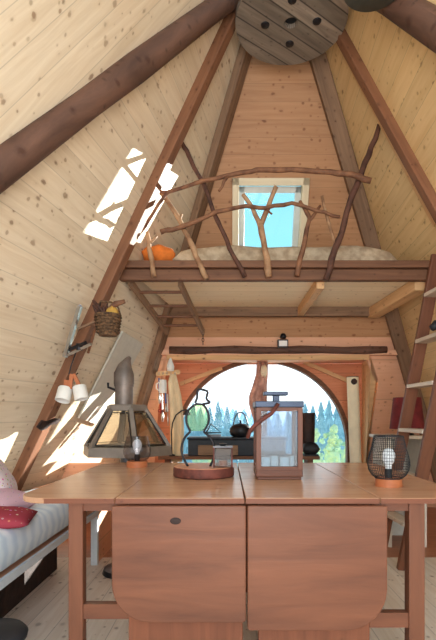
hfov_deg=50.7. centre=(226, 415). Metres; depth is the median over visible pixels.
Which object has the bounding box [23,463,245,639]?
table
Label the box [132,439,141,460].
bulb
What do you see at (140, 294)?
ladder
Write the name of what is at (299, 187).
window
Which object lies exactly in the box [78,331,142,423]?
board
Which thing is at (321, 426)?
conifer
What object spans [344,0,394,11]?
pendant lamp
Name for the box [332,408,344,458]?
conifer
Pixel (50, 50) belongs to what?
ceiling
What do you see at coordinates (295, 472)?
lantern
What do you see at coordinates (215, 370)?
trim
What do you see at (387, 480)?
lamp
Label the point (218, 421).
conifer
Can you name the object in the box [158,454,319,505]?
window bench
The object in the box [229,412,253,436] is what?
kettle
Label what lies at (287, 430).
conifer
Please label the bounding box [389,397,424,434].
table lamp
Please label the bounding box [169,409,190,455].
gooseneck lamp
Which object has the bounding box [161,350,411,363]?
ceiling
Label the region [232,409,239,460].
conifer
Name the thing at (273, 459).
tea light
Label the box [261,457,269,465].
tea light
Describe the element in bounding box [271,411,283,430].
conifer
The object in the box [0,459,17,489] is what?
cushion
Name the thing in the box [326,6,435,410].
wall
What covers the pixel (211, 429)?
conifer
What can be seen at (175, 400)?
apron
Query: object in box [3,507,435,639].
floor
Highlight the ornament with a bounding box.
[180,388,215,465]
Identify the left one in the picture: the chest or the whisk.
the whisk
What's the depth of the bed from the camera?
2.54 m
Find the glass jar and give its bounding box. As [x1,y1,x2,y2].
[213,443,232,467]
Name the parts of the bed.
leg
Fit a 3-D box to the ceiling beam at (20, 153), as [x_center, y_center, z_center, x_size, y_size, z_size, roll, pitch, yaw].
[-0.566,-1.641,2.280,0.136,2.862,2.476,0,0,44]
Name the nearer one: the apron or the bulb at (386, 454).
the bulb at (386, 454)
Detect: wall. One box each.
[0,19,239,511]
[138,337,435,506]
[141,358,165,462]
[155,363,361,462]
[168,56,390,336]
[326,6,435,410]
[362,358,377,462]
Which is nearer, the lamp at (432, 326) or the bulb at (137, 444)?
the bulb at (137, 444)
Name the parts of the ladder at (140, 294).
rail, rail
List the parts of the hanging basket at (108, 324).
handle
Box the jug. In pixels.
[156,380,166,392]
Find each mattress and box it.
[0,488,86,571]
[172,245,396,259]
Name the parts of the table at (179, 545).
leg, rail, panel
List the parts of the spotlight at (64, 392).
lamp shade, arm, arm, wall bracket, arm, lamp shade, arm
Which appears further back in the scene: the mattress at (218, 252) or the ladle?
the ladle
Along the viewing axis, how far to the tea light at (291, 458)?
2.12 m
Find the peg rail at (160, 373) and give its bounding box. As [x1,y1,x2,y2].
[156,370,179,375]
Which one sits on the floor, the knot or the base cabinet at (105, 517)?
the base cabinet at (105, 517)
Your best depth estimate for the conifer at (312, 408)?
30.72 m
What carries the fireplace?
on the floor
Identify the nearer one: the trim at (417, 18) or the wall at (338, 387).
the trim at (417, 18)
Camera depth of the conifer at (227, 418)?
27.55 m
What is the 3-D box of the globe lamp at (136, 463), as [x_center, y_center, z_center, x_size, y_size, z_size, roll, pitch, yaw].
[-0.495,0.196,2.537,0.152,0.168,0.152,0,0,0]
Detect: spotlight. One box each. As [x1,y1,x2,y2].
[55,305,95,403]
[277,333,287,347]
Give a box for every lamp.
[127,439,147,467]
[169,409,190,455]
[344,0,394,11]
[367,435,410,487]
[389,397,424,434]
[429,320,435,330]
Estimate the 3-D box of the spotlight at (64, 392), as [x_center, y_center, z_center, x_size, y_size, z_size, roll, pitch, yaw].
[-0.927,-0.386,2.901,0.312,0.621,0.392,0,0,0]
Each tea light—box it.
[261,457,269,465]
[269,456,277,465]
[280,457,288,465]
[285,456,293,465]
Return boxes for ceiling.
[0,0,204,143]
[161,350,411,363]
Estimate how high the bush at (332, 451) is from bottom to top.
2.950 m
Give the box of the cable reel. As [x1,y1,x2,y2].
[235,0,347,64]
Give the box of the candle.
[219,460,226,465]
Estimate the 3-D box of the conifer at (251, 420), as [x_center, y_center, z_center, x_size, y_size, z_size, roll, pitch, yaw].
[2.294,1.413,40.911,2.592,3.634,2.666,0,0,0]
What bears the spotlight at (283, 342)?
attached to the wall at (390, 385)
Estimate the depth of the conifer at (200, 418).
30.66 m
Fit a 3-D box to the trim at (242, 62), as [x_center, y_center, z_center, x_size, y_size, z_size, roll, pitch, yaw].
[-0.514,-0.983,4.173,0.151,4.158,2.544,0,0,-40]
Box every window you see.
[173,363,349,462]
[232,178,309,246]
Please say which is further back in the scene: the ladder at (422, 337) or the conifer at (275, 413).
the conifer at (275, 413)
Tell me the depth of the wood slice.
2.04 m
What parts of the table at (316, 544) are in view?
panel, panel, rail, leg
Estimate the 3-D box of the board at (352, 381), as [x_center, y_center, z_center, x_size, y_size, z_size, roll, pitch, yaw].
[1.286,0.318,4.617,0.172,1.428,0.129,0,0,0]
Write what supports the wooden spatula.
in the hanging basket at (108, 324)
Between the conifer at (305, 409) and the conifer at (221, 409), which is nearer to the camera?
the conifer at (305, 409)
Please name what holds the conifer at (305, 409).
on the ground
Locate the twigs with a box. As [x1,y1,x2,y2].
[92,299,107,312]
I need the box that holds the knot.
[261,364,266,377]
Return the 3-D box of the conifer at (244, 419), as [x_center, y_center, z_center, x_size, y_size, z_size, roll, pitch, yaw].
[0.853,1.498,21.485,1.121,3.464,1.156,0,0,0]
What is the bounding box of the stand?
[206,424,220,436]
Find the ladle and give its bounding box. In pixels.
[158,378,160,403]
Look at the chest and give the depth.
4.18 m
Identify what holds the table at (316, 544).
on the floor
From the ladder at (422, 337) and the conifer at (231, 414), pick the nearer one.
the ladder at (422, 337)
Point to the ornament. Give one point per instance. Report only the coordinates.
(198, 389)
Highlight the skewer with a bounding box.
[167,394,168,425]
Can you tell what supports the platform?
attached to the wall at (279, 120)
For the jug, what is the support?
hanging from the peg rail at (160, 373)
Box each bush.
[192,460,210,462]
[313,428,324,462]
[323,424,343,462]
[340,442,344,462]
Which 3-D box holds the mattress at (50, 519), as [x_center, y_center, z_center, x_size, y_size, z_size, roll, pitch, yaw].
[-1.118,0.557,2.085,0.450,0.185,2.330,0,0,0]
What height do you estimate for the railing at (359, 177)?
1.199 m
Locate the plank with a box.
[198,445,237,454]
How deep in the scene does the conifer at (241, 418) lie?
36.87 m
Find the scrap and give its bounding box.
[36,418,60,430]
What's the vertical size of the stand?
0.128 m
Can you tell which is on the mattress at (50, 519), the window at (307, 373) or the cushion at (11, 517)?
the cushion at (11, 517)
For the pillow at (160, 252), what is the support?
on the mattress at (218, 252)
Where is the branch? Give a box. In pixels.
[249,361,267,435]
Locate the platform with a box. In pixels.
[119,260,429,317]
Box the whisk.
[161,394,163,421]
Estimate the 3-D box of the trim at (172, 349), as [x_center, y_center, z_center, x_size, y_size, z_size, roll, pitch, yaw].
[0.485,-0.627,4.379,2.069,0.085,0.081,0,0,0]
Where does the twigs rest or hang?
in the hanging basket at (108, 324)
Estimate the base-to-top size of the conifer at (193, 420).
4.133 m
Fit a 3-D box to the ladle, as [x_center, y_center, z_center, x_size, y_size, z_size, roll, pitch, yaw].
[-0.616,-0.228,4.200,0.022,0.238,0.022,0,0,22]
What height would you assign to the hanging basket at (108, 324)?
0.210 m
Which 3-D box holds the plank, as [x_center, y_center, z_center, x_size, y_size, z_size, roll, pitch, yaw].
[-0.081,0.310,4.165,0.361,0.090,0.020,0,0,0]
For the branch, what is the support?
hanging from the ceiling at (165, 352)
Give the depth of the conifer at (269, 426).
27.57 m
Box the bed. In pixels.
[0,511,98,617]
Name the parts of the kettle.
handle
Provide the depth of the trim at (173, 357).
4.40 m
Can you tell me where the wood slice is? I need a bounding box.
[173,463,233,479]
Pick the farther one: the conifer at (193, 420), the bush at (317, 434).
the conifer at (193, 420)
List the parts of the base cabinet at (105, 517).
panel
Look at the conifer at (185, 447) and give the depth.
24.40 m
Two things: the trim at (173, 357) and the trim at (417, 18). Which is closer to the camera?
the trim at (417, 18)
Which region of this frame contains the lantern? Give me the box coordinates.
[246,392,303,479]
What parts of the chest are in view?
lid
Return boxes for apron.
[168,374,183,461]
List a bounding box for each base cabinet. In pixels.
[32,483,111,560]
[369,434,426,546]
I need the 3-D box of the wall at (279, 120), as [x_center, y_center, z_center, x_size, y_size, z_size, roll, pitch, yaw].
[0.533,-2.091,3.794,2.299,2.683,1.259,0,0,0]
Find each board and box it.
[61,463,104,478]
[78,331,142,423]
[346,376,361,462]
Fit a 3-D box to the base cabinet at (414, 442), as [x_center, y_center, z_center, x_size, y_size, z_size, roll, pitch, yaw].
[1.417,0.593,3.800,0.353,0.875,0.440,0,0,0]
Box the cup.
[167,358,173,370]
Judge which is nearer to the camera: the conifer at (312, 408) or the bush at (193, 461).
the bush at (193, 461)
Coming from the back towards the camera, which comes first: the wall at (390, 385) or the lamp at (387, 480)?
the wall at (390, 385)
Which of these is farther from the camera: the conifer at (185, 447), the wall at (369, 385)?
the conifer at (185, 447)
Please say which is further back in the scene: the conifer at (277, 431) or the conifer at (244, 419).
the conifer at (277, 431)
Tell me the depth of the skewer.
4.20 m
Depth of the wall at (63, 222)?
2.76 m
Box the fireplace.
[83,356,171,578]
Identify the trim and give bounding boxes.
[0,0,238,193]
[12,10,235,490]
[119,43,251,462]
[166,355,369,359]
[169,346,387,354]
[179,366,222,385]
[303,362,346,382]
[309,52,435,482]
[336,29,435,223]
[377,0,435,53]
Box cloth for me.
[106,306,118,312]
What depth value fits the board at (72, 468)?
3.72 m
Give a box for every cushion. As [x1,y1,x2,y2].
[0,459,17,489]
[0,488,35,507]
[0,506,37,528]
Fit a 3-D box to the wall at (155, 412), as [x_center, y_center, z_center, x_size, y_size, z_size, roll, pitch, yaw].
[-0.786,0.224,4.868,0.164,1.613,0.887,0,0,-34]
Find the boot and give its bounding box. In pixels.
[303,413,319,455]
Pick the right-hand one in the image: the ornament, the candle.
the candle
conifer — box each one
[183,407,192,462]
[189,403,199,435]
[197,407,205,435]
[205,406,218,462]
[213,401,223,462]
[220,407,224,427]
[221,406,237,462]
[229,407,234,426]
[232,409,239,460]
[237,413,253,463]
[239,409,252,435]
[249,414,253,434]
[267,411,273,435]
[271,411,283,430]
[272,413,283,435]
[278,411,290,461]
[303,403,307,412]
[310,405,317,427]
[314,402,327,459]
[324,400,335,444]
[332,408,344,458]
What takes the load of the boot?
on the window bench
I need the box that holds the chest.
[187,436,286,455]
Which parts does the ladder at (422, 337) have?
rail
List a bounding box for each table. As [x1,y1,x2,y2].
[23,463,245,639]
[238,463,435,639]
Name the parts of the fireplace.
pane frame, pane frame, pane frame, plate, pane frame, pane frame, pane frame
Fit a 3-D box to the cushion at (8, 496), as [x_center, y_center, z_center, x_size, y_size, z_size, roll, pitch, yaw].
[-1.125,0.415,2.280,0.252,0.122,0.300,0,0,11]
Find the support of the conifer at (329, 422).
on the ground
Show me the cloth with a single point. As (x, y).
(110, 309)
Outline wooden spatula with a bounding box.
[108,299,125,307]
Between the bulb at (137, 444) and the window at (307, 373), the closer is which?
the bulb at (137, 444)
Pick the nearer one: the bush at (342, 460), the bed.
the bed
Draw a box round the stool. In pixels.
[0,618,27,639]
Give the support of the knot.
attached to the branch
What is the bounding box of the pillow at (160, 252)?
[142,244,174,259]
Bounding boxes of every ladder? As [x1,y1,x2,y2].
[129,282,204,333]
[387,254,435,570]
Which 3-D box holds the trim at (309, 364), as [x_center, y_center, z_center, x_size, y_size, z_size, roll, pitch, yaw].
[1.091,-0.480,5.020,0.518,0.255,0.030,0,0,0]
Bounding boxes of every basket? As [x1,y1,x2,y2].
[94,300,121,336]
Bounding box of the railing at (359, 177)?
[140,124,380,280]

